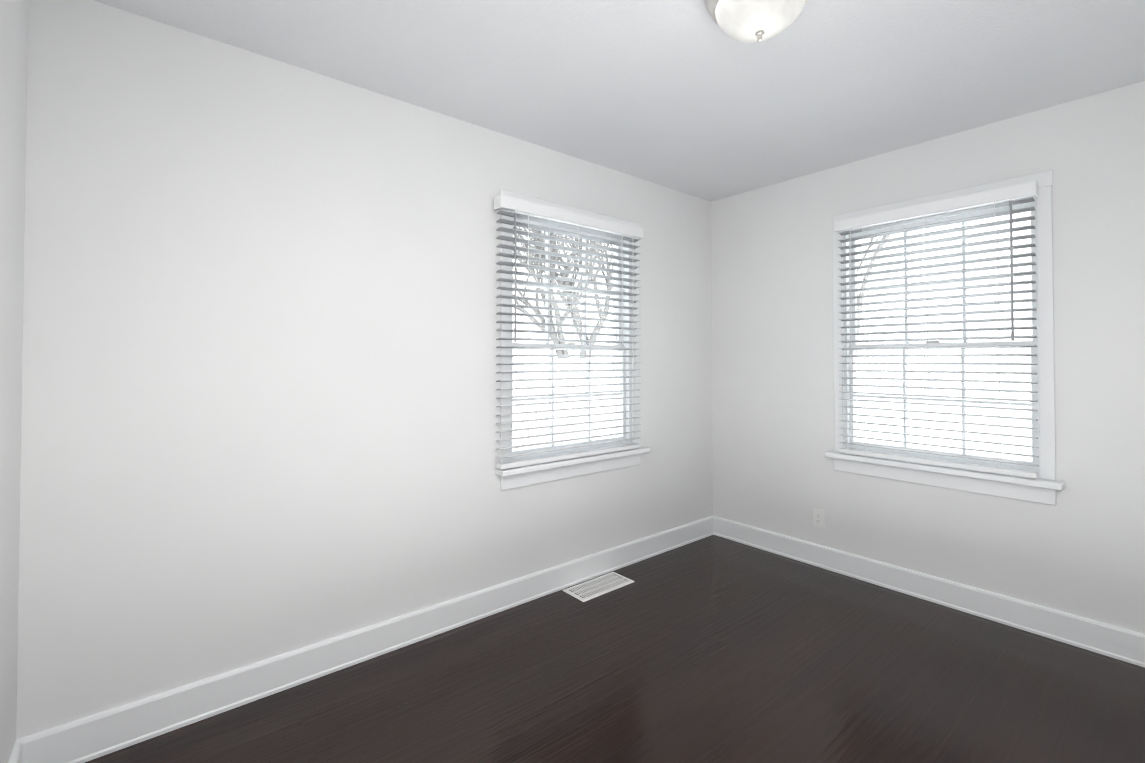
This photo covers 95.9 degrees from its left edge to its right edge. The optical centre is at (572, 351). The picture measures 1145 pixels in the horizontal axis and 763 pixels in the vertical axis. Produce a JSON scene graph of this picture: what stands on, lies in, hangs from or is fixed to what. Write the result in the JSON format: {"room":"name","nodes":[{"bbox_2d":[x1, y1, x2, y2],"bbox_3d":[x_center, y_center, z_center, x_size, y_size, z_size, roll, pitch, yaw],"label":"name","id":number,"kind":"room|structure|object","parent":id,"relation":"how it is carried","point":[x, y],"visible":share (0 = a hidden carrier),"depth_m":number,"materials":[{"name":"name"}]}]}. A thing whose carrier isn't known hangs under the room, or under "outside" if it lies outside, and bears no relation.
{"room":"empty bedroom","nodes":[
{"label":"empty bedroom","id":0,"kind":"room"},
{"bbox_2d":[0,0,27,762],"bbox_3d":[-0.839,0.059,0.437,0.160,2.440,2.800,1,-1,-40],"label":"wall","id":1,"kind":"structure","parent":0,"point":[13,53],"depth_m":1.44,"materials":[{"name":"paint"}]},
{"bbox_2d":[8,742,21,762],"bbox_3d":[-0.770,1.214,0.476,0.019,0.132,2.762,1,-1,-40],"label":"baseboard","id":2,"kind":"structure","parent":1,"relation":"attached to","point":[16,755],"depth_m":1.51,"materials":[{"name":"white paint"}]},
{"bbox_2d":[16,0,712,738],"bbox_3d":[-0.373,0.095,2.744,3.820,2.440,0.160,1,-1,-40],"label":"wall","id":3,"kind":"structure","parent":0,"point":[260,390],"depth_m":1.98,"materials":[{"name":"paint"}]},
{"bbox_2d":[15,516,712,762],"bbox_3d":[-0.323,1.247,2.651,3.481,0.132,0.019,1,-1,-40],"label":"baseboard","id":4,"kind":"structure","parent":3,"relation":"attached to","point":[92,737],"depth_m":2.04,"materials":[{"name":"white paint"}]},
{"bbox_2d":[495,190,649,489],"bbox_3d":[-0.011,-0.058,3.014,1.086,1.537,0.268,1,-1,-40],"label":"window","id":5,"kind":"structure","parent":3,"relation":"in","point":[516,477],"depth_m":2.99,"materials":[{"name":"white paint"}]},
{"bbox_2d":[494,194,643,469],"bbox_3d":[0.023,-0.092,2.895,1.036,1.364,0.069,1,-1,-40],"label":"window blind","id":6,"kind":"object","parent":5,"relation":"attached to","point":[514,207],"visible":0.98,"depth_m":2.84,"materials":[{"name":"white plastic"}]},
{"bbox_2d":[512,358,612,449],"bbox_3d":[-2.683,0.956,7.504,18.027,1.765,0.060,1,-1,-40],"label":"window pane","id":7,"kind":"object","parent":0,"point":[531,424],"depth_m":9.52,"materials":[{"name":"white"}]},
{"bbox_2d":[85,535,1144,762],"bbox_3d":[0.571,1.357,1.584,3.820,0.120,3.120,1,-1,-40],"label":"floor","id":8,"kind":"structure","parent":0,"point":[713,649],"depth_m":1.99,"materials":[{"name":"brown wood"}]},
{"bbox_2d":[562,572,634,601],"bbox_3d":[0.151,1.313,2.900,0.390,0.007,0.178,1,-1,-40],"label":"floor vent","id":9,"kind":"object","parent":8,"relation":"in","point":[595,587],"visible":1,"depth_m":2.88,"materials":[{"name":"white metal"}]},
{"bbox_2d":[94,0,1144,201],"bbox_3d":[0.571,-1.203,1.623,3.820,0.120,3.120,1,-1,-40],"label":"ceiling","id":10,"kind":"structure","parent":0,"point":[690,97],"depth_m":2.06,"materials":[{"name":"paint"}]},
{"bbox_2d":[705,0,807,42],"bbox_3d":[0.589,-1.059,1.623,0.334,0.168,0.334,1,-1,-40],"label":"ceiling light","id":11,"kind":"object","parent":10,"relation":"attached to","point":[750,21],"visible":1,"depth_m":1.59,"materials":[{"name":"white glass"}]},
{"bbox_2d":[711,81,1144,633],"bbox_3d":[1.981,0.095,2.770,0.160,2.440,2.800,1,-1,-40],"label":"wall","id":12,"kind":"structure","parent":0,"point":[1078,548],"depth_m":2.60,"materials":[{"name":"paint"}]},
{"bbox_2d":[813,508,823,528],"bbox_3d":[1.517,1.028,3.184,0.009,0.114,0.070,1,-1,-40],"label":"electrical outlet","id":13,"kind":"object","parent":12,"relation":"attached to","point":[818,518],"visible":1,"depth_m":3.18,"materials":[{"name":"white plastic"}]},
{"bbox_2d":[712,515,1144,667],"bbox_3d":[1.912,1.248,2.695,0.019,0.132,2.800,1,-1,-40],"label":"baseboard","id":14,"kind":"structure","parent":12,"relation":"attached to","point":[1117,642],"depth_m":2.63,"materials":[{"name":"white paint"}]},
{"bbox_2d":[825,170,1064,504],"bbox_3d":[1.941,-0.061,2.783,0.268,1.537,1.040,1,-1,-40],"label":"window","id":15,"kind":"structure","parent":12,"relation":"in","point":[1044,486],"depth_m":2.65,"materials":[{"name":"white paint"}]},
{"bbox_2d":[834,180,1038,478],"bbox_3d":[1.853,-0.095,2.711,0.069,1.364,0.896,1,-1,-40],"label":"window blind","id":16,"kind":"object","parent":15,"relation":"attached to","point":[1009,192],"visible":0.96,"depth_m":2.65,"materials":[{"name":"white plastic"}]},
{"label":"outside","id":17,"kind":"structure","parent":0,"visible":0},
{"bbox_2d":[856,383,1031,460],"bbox_3d":[0.780,1.922,6.421,70.000,0.200,70.000,1,-1,-40],"label":"ground","id":18,"kind":"structure","parent":17,"point":[970,419],"depth_m":14.61,"materials":[{"name":"white snow"}]},
{"bbox_2d":[513,225,606,358],"bbox_3d":[-0.876,-0.961,10.903,3.744,5.738,3.895,1,-1,-40],"label":"tree","id":19,"kind":"object","parent":18,"relation":"on","point":[542,327],"depth_m":11.13,"materials":[{"name":"grey plant"}]},
{"bbox_2d":[517,228,612,357],"bbox_3d":[0.059,-1.581,15.905,5.294,7.145,4.078,1,-1,-40],"label":"tree","id":20,"kind":"object","parent":18,"relation":"on","point":[577,314],"depth_m":16.12,"materials":[{"name":"grey plant"}]},
{"bbox_2d":[856,235,889,353],"bbox_3d":[3.709,-1.505,8.321,4.404,6.731,4.289,1,-1,-40],"label":"tree","id":21,"kind":"object","parent":18,"relation":"on","point":[869,270],"depth_m":7.82,"materials":[{"name":"grey plant"}]}
]}

